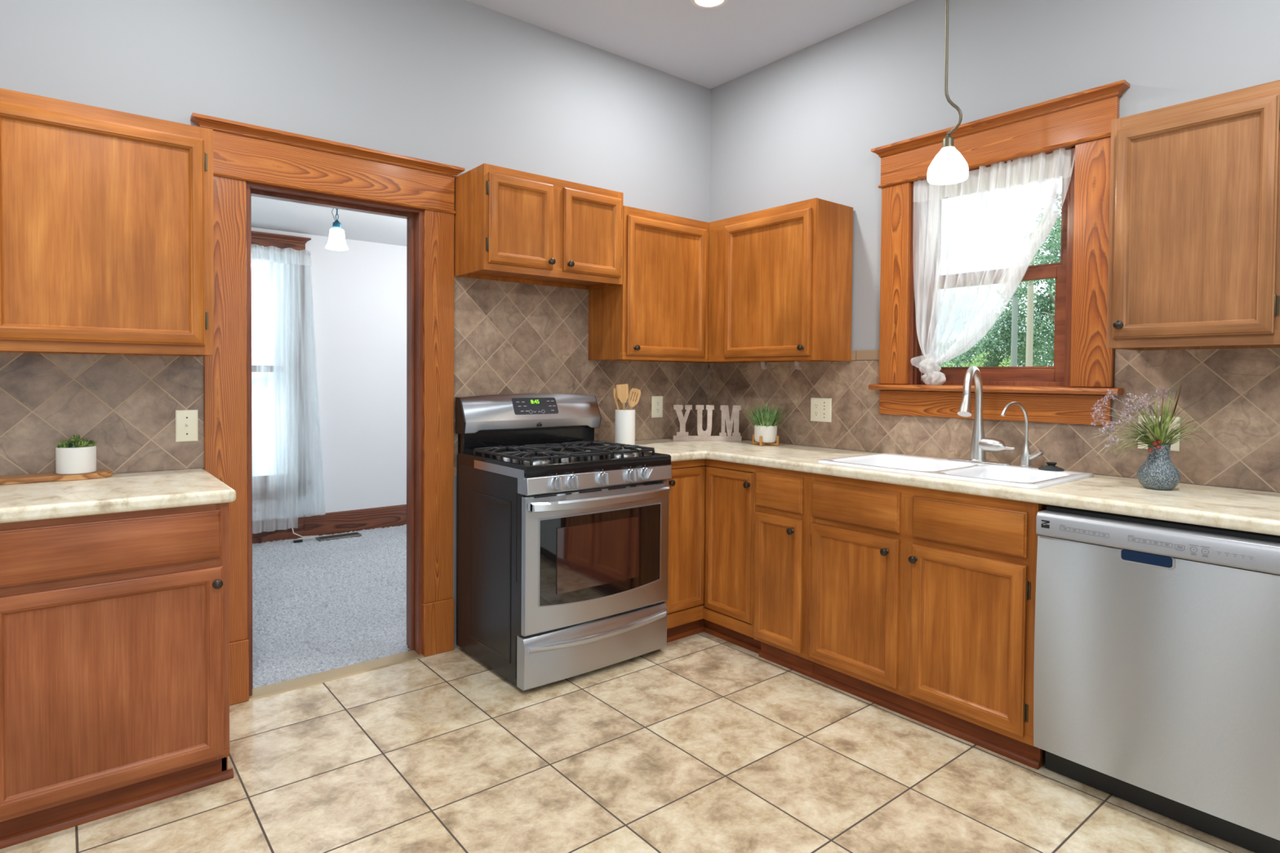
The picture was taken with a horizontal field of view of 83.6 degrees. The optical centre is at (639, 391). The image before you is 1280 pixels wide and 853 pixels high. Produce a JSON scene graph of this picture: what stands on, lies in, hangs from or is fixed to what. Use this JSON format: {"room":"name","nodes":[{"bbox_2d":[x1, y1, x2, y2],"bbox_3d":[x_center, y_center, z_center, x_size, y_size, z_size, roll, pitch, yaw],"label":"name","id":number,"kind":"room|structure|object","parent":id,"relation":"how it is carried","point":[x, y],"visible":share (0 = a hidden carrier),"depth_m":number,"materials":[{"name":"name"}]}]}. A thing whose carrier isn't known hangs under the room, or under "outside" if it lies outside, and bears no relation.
{"room":"kitchen","nodes":[
{"label":"kitchen","id":0,"kind":"room"},
{"bbox_2d":[251,227,406,519],"bbox_3d":[-2.708,-0.040,5.484,4.600,2.540,0.150,-1,2,-39],"label":"wall","id":1,"kind":"structure","parent":0,"point":[359,292],"depth_m":5.76,"materials":[{"name":"white paint"}]},
{"bbox_2d":[251,231,311,500],"bbox_3d":[-3.032,-0.182,5.158,1.196,1.972,0.182,-1,2,-39],"label":"window","id":2,"kind":"structure","parent":1,"relation":"in","point":[265,239],"depth_m":5.33,"materials":[{"name":"brown wood"}]},
{"bbox_2d":[252,504,406,543],"bbox_3d":[-2.663,1.046,5.441,4.600,0.190,0.020,-1,2,-39],"label":"baseboard","id":3,"kind":"structure","parent":1,"relation":"attached to","point":[342,522],"depth_m":5.67,"materials":[{"name":"brown wood"}]},
{"bbox_2d":[251,195,406,246],"bbox_3d":[-1.819,-1.230,4.375,4.600,0.100,2.640,-1,2,-39],"label":"ceiling","id":4,"kind":"structure","parent":0,"point":[266,213],"depth_m":5.03,"materials":[{"name":"white paint"}]},
{"bbox_2d":[324,208,348,250],"bbox_3d":[-1.842,-1.025,4.350,0.132,0.307,0.132,-1,2,-39],"label":"pendant lamp","id":5,"kind":"object","parent":4,"relation":"hanging from","point":[336,242],"visible":0.8,"depth_m":4.32,"materials":[{"name":"white glass"}]},
{"bbox_2d":[332,219,341,228],"bbox_3d":[-1.842,-1.015,4.350,0.052,0.058,0.052,-1,2,-39],"label":"socket","id":6,"kind":"object","parent":5,"relation":"attached to","point":[336,224],"depth_m":4.33,"materials":[{"name":"blue metal"}]},
{"bbox_2d":[252,524,409,688],"bbox_3d":[-1.813,1.198,4.394,4.600,0.126,2.725,-1,2,-39],"label":"floor","id":7,"kind":"structure","parent":0,"point":[317,606],"depth_m":3.93,"materials":[{"name":"grey carpet"}]},
{"bbox_2d":[293,539,302,542],"bbox_3d":[-2.549,1.112,5.333,0.060,0.015,0.025,-1,2,-39],"label":"clip","id":8,"kind":"object","parent":7,"relation":"on","point":[296,540],"visible":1,"depth_m":5.32,"materials":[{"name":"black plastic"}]},
{"bbox_2d":[292,528,314,538],"bbox_3d":[-2.568,0.922,5.418,0.170,0.379,0.088,0,1,-5],"label":"cord","id":9,"kind":"object","parent":7,"relation":"on","point":[311,536],"visible":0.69,"depth_m":5.44,"materials":[{"name":"white plastic"}]},
{"bbox_2d":[315,532,361,542],"bbox_3d":[-2.316,1.115,5.506,0.310,0.020,0.110,-1,2,-39],"label":"floor vent","id":10,"kind":"object","parent":7,"relation":"in","point":[320,539],"visible":1,"depth_m":5.48,"materials":[{"name":"silver metal"}]},
{"bbox_2d":[0,0,711,647],"bbox_3d":[-1.650,-0.304,2.748,5.500,3.200,0.140,-1,2,-39],"label":"wall","id":11,"kind":"structure","parent":0,"point":[465,84],"depth_m":3.10,"materials":[{"name":"grey paint"}]},
{"bbox_2d":[0,352,204,475],"bbox_3d":[-2.016,0.065,2.366,0.986,0.446,0.009,-1,2,-39],"label":"backsplash","id":12,"kind":"structure","parent":11,"relation":"attached to","point":[130,403],"depth_m":2.48,"materials":[{"name":"brown tile"}]},
{"bbox_2d":[0,88,213,356],"bbox_3d":[-1.895,-0.505,2.219,0.957,0.762,0.344,-1,2,-39],"label":"upper cabinet","id":13,"kind":"object","parent":11,"relation":"attached to","point":[107,245],"visible":1,"depth_m":2.23,"materials":[{"name":"brown wood"}]},
{"bbox_2d":[175,409,198,441],"bbox_3d":[-1.667,0.125,2.634,0.070,0.116,0.018,-1,2,-39],"label":"switch plate","id":14,"kind":"object","parent":11,"relation":"attached to","point":[186,420],"visible":1,"depth_m":2.63,"materials":[{"name":"beige plastic"}]},
{"bbox_2d":[190,112,465,705],"bbox_3d":[-1.280,0.089,3.022,1.057,2.210,0.206,-1,2,-39],"label":"door frame","id":15,"kind":"structure","parent":11,"relation":"in","point":[249,160],"depth_m":2.99,"materials":[{"name":"brown wood"}]},
{"bbox_2d":[453,163,623,289],"bbox_3d":[-0.452,-0.754,3.382,0.749,0.450,0.344,-1,2,-39],"label":"upper cabinet","id":16,"kind":"object","parent":11,"relation":"attached to","point":[511,225],"visible":1,"depth_m":3.23,"materials":[{"name":"brown wood"}]},
{"bbox_2d":[453,276,707,476],"bbox_3d":[-0.229,-0.085,3.811,1.637,0.940,0.009,-1,2,-39],"label":"backsplash","id":17,"kind":"structure","parent":11,"relation":"attached to","point":[510,338],"depth_m":3.61,"materials":[{"name":"brown tile"}]},
{"bbox_2d":[651,395,662,417],"bbox_3d":[0.099,0.085,4.072,0.082,0.122,0.008,-1,2,-39],"label":"outlet plate","id":18,"kind":"object","parent":11,"relation":"attached to","point":[656,401],"visible":1,"depth_m":4.07,"materials":[{"name":"beige plastic"}]},
{"bbox_2d":[588,205,730,363],"bbox_3d":[0.183,-0.545,3.903,0.886,0.756,0.344,-1,2,-39],"label":"upper cabinet","id":19,"kind":"object","parent":11,"relation":"attached to","point":[660,311],"visible":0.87,"depth_m":3.68,"materials":[{"name":"brown wood"}]},
{"bbox_2d":[0,631,1256,852],"bbox_3d":[-0.051,1.302,0.793,5.200,0.100,5.020,-1,2,-39],"label":"floor","id":20,"kind":"structure","parent":0,"point":[702,742],"depth_m":2.26,"materials":[{"name":"tile"}]},
{"bbox_2d":[0,502,233,848],"bbox_3d":[-1.806,0.772,2.130,0.964,0.873,0.650,-1,2,-39],"label":"base cabinet","id":21,"kind":"object","parent":20,"relation":"on","point":[114,628],"visible":0.86,"depth_m":2.02,"materials":[{"name":"red wood"}]},
{"bbox_2d":[0,468,235,523],"bbox_3d":[-1.816,0.315,2.124,0.988,0.040,0.628,-1,2,-39],"label":"countertop","id":22,"kind":"structure","parent":21,"relation":"on","point":[156,490],"depth_m":2.11,"materials":[{"name":"stone"}]},
{"bbox_2d":[0,469,112,484],"bbox_3d":[-1.973,0.280,2.314,0.429,0.018,0.112,0,2,-37],"label":"cutting board","id":23,"kind":"object","parent":22,"relation":"on","point":[46,477],"visible":0.91,"depth_m":2.32,"materials":[{"name":"brown wood"}]},
{"bbox_2d":[52,435,97,475],"bbox_3d":[-1.880,0.206,2.385,0.109,0.126,0.109,1,1,14],"label":"succulent plant","id":24,"kind":"object","parent":23,"relation":"on","point":[79,456],"visible":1,"depth_m":2.35,"materials":[{"name":"green plant"}]},
{"bbox_2d":[248,649,424,701],"bbox_3d":[-1.269,1.188,3.026,0.706,0.013,0.086,-1,2,-39],"label":"threshold","id":25,"kind":"object","parent":20,"relation":"on","point":[269,690],"depth_m":3.00,"materials":[{"name":"beige wood"}]},
{"bbox_2d":[455,393,671,690],"bbox_3d":[-0.340,0.605,3.263,0.756,1.182,0.694,-1,2,-39],"label":"gas range","id":26,"kind":"object","parent":20,"relation":"on","point":[562,533],"visible":1,"depth_m":3.05,"materials":[{"name":"silver metal"}]},
{"bbox_2d":[458,444,671,479],"bbox_3d":[-0.344,0.307,3.263,0.754,0.054,0.612,-1,2,-39],"label":"cooktop","id":27,"kind":"object","parent":26,"relation":"in","point":[615,464],"depth_m":3.05,"materials":[{"name":"black metal"}]},
{"bbox_2d":[664,458,760,653],"bbox_3d":[0.358,0.756,3.700,0.872,0.873,0.933,-1,2,-39],"label":"base cabinet","id":28,"kind":"object","parent":20,"relation":"on","point":[712,502],"visible":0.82,"depth_m":3.41,"materials":[{"name":"brown wood"}]},
{"bbox_2d":[604,438,1279,536],"bbox_3d":[0.952,0.319,2.964,0.874,0.040,2.810,-1,2,-39],"label":"countertop","id":29,"kind":"structure","parent":28,"relation":"on","point":[1233,508],"depth_m":2.34,"materials":[{"name":"stone"}]},
{"bbox_2d":[614,408,635,444],"bbox_3d":[-0.076,0.183,3.646,0.102,0.186,0.102,-1,2,-39],"label":"utensil crock","id":30,"kind":"object","parent":29,"relation":"on","point":[624,428],"visible":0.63,"depth_m":3.60,"materials":[{"name":"white ceramic"}]},
{"bbox_2d":[613,388,619,409],"bbox_3d":[-0.094,0.123,3.639,0.087,0.283,0.025,0,1,-8],"label":"wooden spoon","id":31,"kind":"object","parent":30,"relation":"in","point":[614,389],"visible":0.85,"depth_m":3.63,"materials":[{"name":"brown wood"}]},
{"bbox_2d":[616,383,628,409],"bbox_3d":[-0.090,0.111,3.644,0.064,0.306,0.013,0,1,-5],"label":"wooden turner","id":32,"kind":"object","parent":30,"relation":"in","point":[622,389],"visible":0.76,"depth_m":3.64,"materials":[{"name":"brown wood"}]},
{"bbox_2d":[628,388,640,409],"bbox_3d":[-0.050,0.123,3.646,0.108,0.285,0.013,1,1,8],"label":"wooden turner","id":33,"kind":"object","parent":30,"relation":"in","point":[632,404],"visible":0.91,"depth_m":3.64,"materials":[{"name":"brown wood"}]},
{"bbox_2d":[672,404,741,440],"bbox_3d":[0.375,0.173,3.985,0.381,0.199,0.020,0,1,-2],"label":"letter sign","id":34,"kind":"object","parent":29,"relation":"on","point":[682,435],"visible":1,"depth_m":3.98,"materials":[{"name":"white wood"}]},
{"bbox_2d":[752,434,778,445],"bbox_3d":[0.661,0.253,3.769,0.109,0.052,0.109,0,1,-14],"label":"plant stand","id":35,"kind":"object","parent":29,"relation":"on","point":[761,443],"visible":0.84,"depth_m":3.73,"materials":[{"name":"brown wood"}]},
{"bbox_2d":[737,402,791,443],"bbox_3d":[0.651,0.155,3.767,0.278,0.219,0.272,-1,2,-39],"label":"grass plant","id":36,"kind":"object","parent":35,"relation":"on","point":[766,424],"visible":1,"depth_m":3.72,"materials":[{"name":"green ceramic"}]},
{"bbox_2d":[817,453,1093,488],"bbox_3d":[1.209,0.381,2.825,0.530,0.179,0.872,-1,2,-39],"label":"sink","id":37,"kind":"object","parent":29,"relation":"in","point":[1033,477],"visible":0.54,"depth_m":2.79,"materials":[{"name":"white ceramic"}]},
{"bbox_2d":[1038,462,1064,471],"bbox_3d":[1.569,0.283,2.729,0.087,0.028,0.087,-1,2,-39],"label":"stopper","id":38,"kind":"object","parent":37,"relation":"on","point":[1051,466],"visible":1,"depth_m":2.71,"materials":[{"name":"grey rubber"}]},
{"bbox_2d":[947,365,1014,466],"bbox_3d":[1.327,0.094,2.881,0.265,0.397,0.271,-1,2,-39],"label":"kitchen faucet","id":39,"kind":"object","parent":29,"relation":"on","point":[980,445],"visible":1,"depth_m":2.92,"materials":[{"name":"silver metal"}]},
{"bbox_2d":[1000,401,1044,467],"bbox_3d":[1.478,0.167,2.752,0.194,0.258,0.097,-1,2,-39],"label":"tap","id":40,"kind":"object","parent":29,"relation":"on","point":[1026,457],"visible":1,"depth_m":2.80,"materials":[{"name":"silver metal"}]},
{"bbox_2d":[1137,444,1180,489],"bbox_3d":[1.706,0.244,2.354,0.117,0.147,0.117,-1,2,-39],"label":"flower vase","id":41,"kind":"object","parent":29,"relation":"on","point":[1157,472],"visible":0.92,"depth_m":2.32,"materials":[{"name":"blue ceramic"}]},
{"bbox_2d":[1090,378,1211,459],"bbox_3d":[1.677,0.090,2.341,0.444,0.274,0.215,0,1,0],"label":"flower bouquet","id":42,"kind":"object","parent":41,"relation":"in","point":[1157,433],"visible":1,"depth_m":2.34,"materials":[{"name":"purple plant"}]},
{"bbox_2d":[753,465,813,677],"bbox_3d":[0.828,0.769,3.299,0.648,0.873,0.303,-1,2,-39],"label":"base cabinet","id":43,"kind":"object","parent":20,"relation":"on","point":[782,496],"visible":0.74,"depth_m":3.11,"materials":[{"name":"brown wood"}]},
{"bbox_2d":[808,472,1048,769],"bbox_3d":[1.209,0.782,2.829,0.648,0.873,0.906,-1,2,-39],"label":"base cabinet","id":44,"kind":"object","parent":20,"relation":"on","point":[922,601],"visible":0.85,"depth_m":2.58,"materials":[{"name":"brown wood"}]},
{"bbox_2d":[1033,505,1279,852],"bbox_3d":[1.684,0.800,2.236,0.641,0.862,0.600,-1,2,-39],"label":"dishwasher","id":45,"kind":"object","parent":20,"relation":"on","point":[1157,673],"visible":1,"depth_m":2.01,"materials":[{"name":"silver metal"}]},
{"bbox_2d":[1045,505,1279,542],"bbox_3d":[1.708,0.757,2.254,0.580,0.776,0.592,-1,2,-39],"label":"control panel","id":46,"kind":"object","parent":45,"relation":"in","point":[1131,519],"depth_m":2.04,"materials":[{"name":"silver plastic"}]},
{"bbox_2d":[466,0,915,88],"bbox_3d":[-0.019,-1.798,0.720,5.200,0.100,5.000,-1,2,-39],"label":"ceiling","id":47,"kind":"structure","parent":0,"point":[713,47],"depth_m":3.53,"materials":[{"name":"white paint"}]},
{"bbox_2d":[690,0,728,8],"bbox_3d":[0.317,-1.795,3.266,0.176,0.006,0.176,-1,2,-39],"label":"recessed light","id":48,"kind":"object","parent":47,"relation":"in","point":[705,4],"visible":1,"depth_m":3.31,"materials":[{"name":"white plastic"}]},
{"bbox_2d":[695,0,723,6],"bbox_3d":[0.317,-1.796,3.266,0.133,0.004,0.133,1,1,12],"label":"diffuser","id":49,"kind":"object","parent":48,"relation":"attached to","point":[698,2],"depth_m":3.30,"materials":[{"name":"white plastic"}]},
{"bbox_2d":[926,0,968,185],"bbox_3d":[1.139,-1.280,2.632,0.141,0.995,0.144,-1,2,-39],"label":"pendant lamp","id":50,"kind":"object","parent":47,"relation":"hanging from","point":[948,166],"visible":1,"depth_m":2.62,"materials":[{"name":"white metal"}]},
{"bbox_2d":[942,130,954,147],"bbox_3d":[1.137,-0.928,2.638,0.042,0.068,0.042,-1,2,-39],"label":"socket","id":51,"kind":"object","parent":50,"relation":"attached to","point":[948,141],"depth_m":2.62,"materials":[{"name":"silver metal"}]},
{"bbox_2d":[709,0,1279,493],"bbox_3d":[2.093,-0.265,2.379,0.150,3.200,5.150,-1,2,-39],"label":"wall","id":52,"kind":"structure","parent":0,"point":[804,124],"depth_m":3.22,"materials":[{"name":"grey paint"}]},
{"bbox_2d":[707,197,853,362],"bbox_3d":[0.691,-0.537,3.696,0.344,0.756,0.708,-1,2,-39],"label":"upper cabinet","id":53,"kind":"object","parent":52,"relation":"attached to","point":[780,277],"visible":1,"depth_m":3.50,"materials":[{"name":"brown wood"}]},
{"bbox_2d":[760,361,767,369],"bbox_3d":[0.648,-0.136,3.726,0.017,0.045,0.040,-1,2,-39],"label":"hook","id":54,"kind":"object","parent":53,"relation":"attached to","point":[762,363],"visible":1,"depth_m":3.73,"materials":[{"name":"white"}]},
{"bbox_2d":[794,360,801,369],"bbox_3d":[0.786,-0.131,3.555,0.017,0.045,0.040,-1,2,-39],"label":"hook","id":55,"kind":"object","parent":53,"relation":"attached to","point":[796,362],"visible":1,"depth_m":3.56,"materials":[{"name":"white metal"}]},
{"bbox_2d":[810,397,831,422],"bbox_3d":[0.929,0.092,3.679,0.008,0.122,0.128,-1,2,-39],"label":"outlet plate","id":56,"kind":"object","parent":52,"relation":"attached to","point":[820,408],"visible":1,"depth_m":3.68,"materials":[{"name":"beige plastic"}]},
{"bbox_2d":[813,403,818,408],"bbox_3d":[0.912,0.072,3.696,0.002,0.028,0.028,-1,2,-39],"label":"socket","id":57,"kind":"object","parent":56,"relation":"attached to","point":[815,405],"depth_m":3.70,"materials":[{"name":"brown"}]},
{"bbox_2d":[813,410,818,416],"bbox_3d":[0.911,0.111,3.696,0.002,0.028,0.028,-1,2,-39],"label":"socket","id":58,"kind":"object","parent":56,"relation":"attached to","point":[815,412],"depth_m":3.70,"materials":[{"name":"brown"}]},
{"bbox_2d":[851,350,879,359],"bbox_3d":[0.789,-0.190,3.861,0.010,0.047,1.169,-1,2,-39],"label":"trim","id":59,"kind":"structure","parent":52,"relation":"attached to","point":[855,354],"depth_m":3.48,"materials":[{"name":"brown tile"}]},
{"bbox_2d":[707,347,1279,492],"bbox_3d":[1.289,0.053,3.249,0.009,0.486,2.800,-1,2,-39],"label":"backsplash","id":60,"kind":"structure","parent":52,"relation":"attached to","point":[1235,393],"depth_m":2.71,"materials":[{"name":"brown tile"}]},
{"bbox_2d":[868,80,1130,426],"bbox_3d":[1.496,-0.511,3.061,0.216,1.254,1.041,-1,2,-39],"label":"window","id":61,"kind":"structure","parent":52,"relation":"in","point":[1081,121],"depth_m":2.88,"materials":[{"name":"brown wood"}]},
{"bbox_2d":[1137,415,1180,451],"bbox_3d":[1.847,0.146,2.549,0.008,0.120,0.124,-1,2,-39],"label":"outlet plate","id":62,"kind":"object","parent":52,"relation":"attached to","point":[1175,446],"visible":0.09,"depth_m":2.51,"materials":[{"name":"beige plastic"}]},
{"bbox_2d":[1106,80,1279,351],"bbox_3d":[1.836,-0.525,2.284,0.344,0.764,0.518,-1,2,-39],"label":"upper cabinet","id":63,"kind":"object","parent":52,"relation":"attached to","point":[1193,262],"visible":1,"depth_m":2.22,"materials":[{"name":"brown wood"}]},
{"label":"outside","id":64,"kind":"structure","parent":0,"visible":0},
{"bbox_3d":[29.128,1.196,40.544,89.800,0.100,100.000,-1,2,-39],"label":"ground","id":65,"kind":"structure","parent":64,"visible":0},
{"bbox_2d":[939,351,1017,367],"bbox_3d":[16.832,-0.601,36.505,3.213,2.891,4.934,-1,2,-39],"label":"leafy bush","id":66,"kind":"object","parent":65,"relation":"on","point":[975,364],"visible":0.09,"depth_m":35.69,"materials":[{"name":"green plant"}]},
{"bbox_2d":[939,312,1054,367],"bbox_3d":[24.427,-2.487,47.683,6.969,6.919,14.363,-1,2,-39],"label":"deciduous tree","id":67,"kind":"object","parent":65,"relation":"on","point":[1051,362],"visible":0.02,"depth_m":45.96,"materials":[{"name":"green plant"}]},
{"bbox_2d":[940,203,1062,367],"bbox_3d":[21.131,-4.840,37.272,5.221,11.995,10.908,-1,2,-41],"label":"deciduous tree","id":68,"kind":"object","parent":65,"relation":"on","point":[980,347],"visible":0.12,"depth_m":37.97,"materials":[{"name":"green plant"}]},
{"bbox_2d":[1010,288,1017,366],"bbox_3d":[17.186,-2.389,32.844,0.300,7.200,0.300,-1,2,-39],"label":"utility pole","id":69,"kind":"object","parent":65,"relation":"on","point":[1015,300],"visible":0.32,"depth_m":32.74,"materials":[{"name":"grey"}]},
{"bbox_2d":[1025,233,1034,366],"bbox_3d":[17.093,-2.858,31.365,0.300,8.200,0.300,-1,2,-39],"label":"utility pole","id":70,"kind":"object","parent":65,"relation":"on","point":[1029,329],"visible":0.32,"depth_m":31.27,"materials":[{"name":"beige"}]},
{"bbox_2d":[1012,205,1061,322],"bbox_3d":[16.505,-3.272,27.767,3.811,9.197,5.604,-1,2,-39],"label":"deciduous tree","id":71,"kind":"object","parent":65,"relation":"on","point":[1055,246],"visible":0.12,"depth_m":28.34,"materials":[{"name":"green plant"}]},
{"bbox_3d":[1.478,-0.930,3.033,0.008,0.008,0.686,-1,2,-39],"label":"curtain rod","id":72,"kind":"object","parent":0,"visible":0},
{"bbox_2d":[910,147,1075,385],"bbox_3d":[1.457,-0.495,3.018,0.066,0.941,0.678,0,2,-38],"label":"sheer curtain","id":73,"kind":"object","parent":72,"relation":"hanging from","point":[997,218],"visible":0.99,"depth_m":3.05,"materials":[{"name":"white fabric"}]},
{"bbox_3d":[-2.933,-1.038,5.059,1.130,0.012,0.012,-1,2,-39],"label":"curtain rod","id":74,"kind":"object","parent":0,"visible":0},
{"bbox_2d":[251,244,325,533],"bbox_3d":[-2.892,-0.014,5.106,1.238,2.101,0.092,-1,2,-39],"label":"sheer curtain","id":75,"kind":"object","parent":74,"relation":"hanging from","point":[295,490],"visible":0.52,"depth_m":5.30,"materials":[{"name":"white fabric"}]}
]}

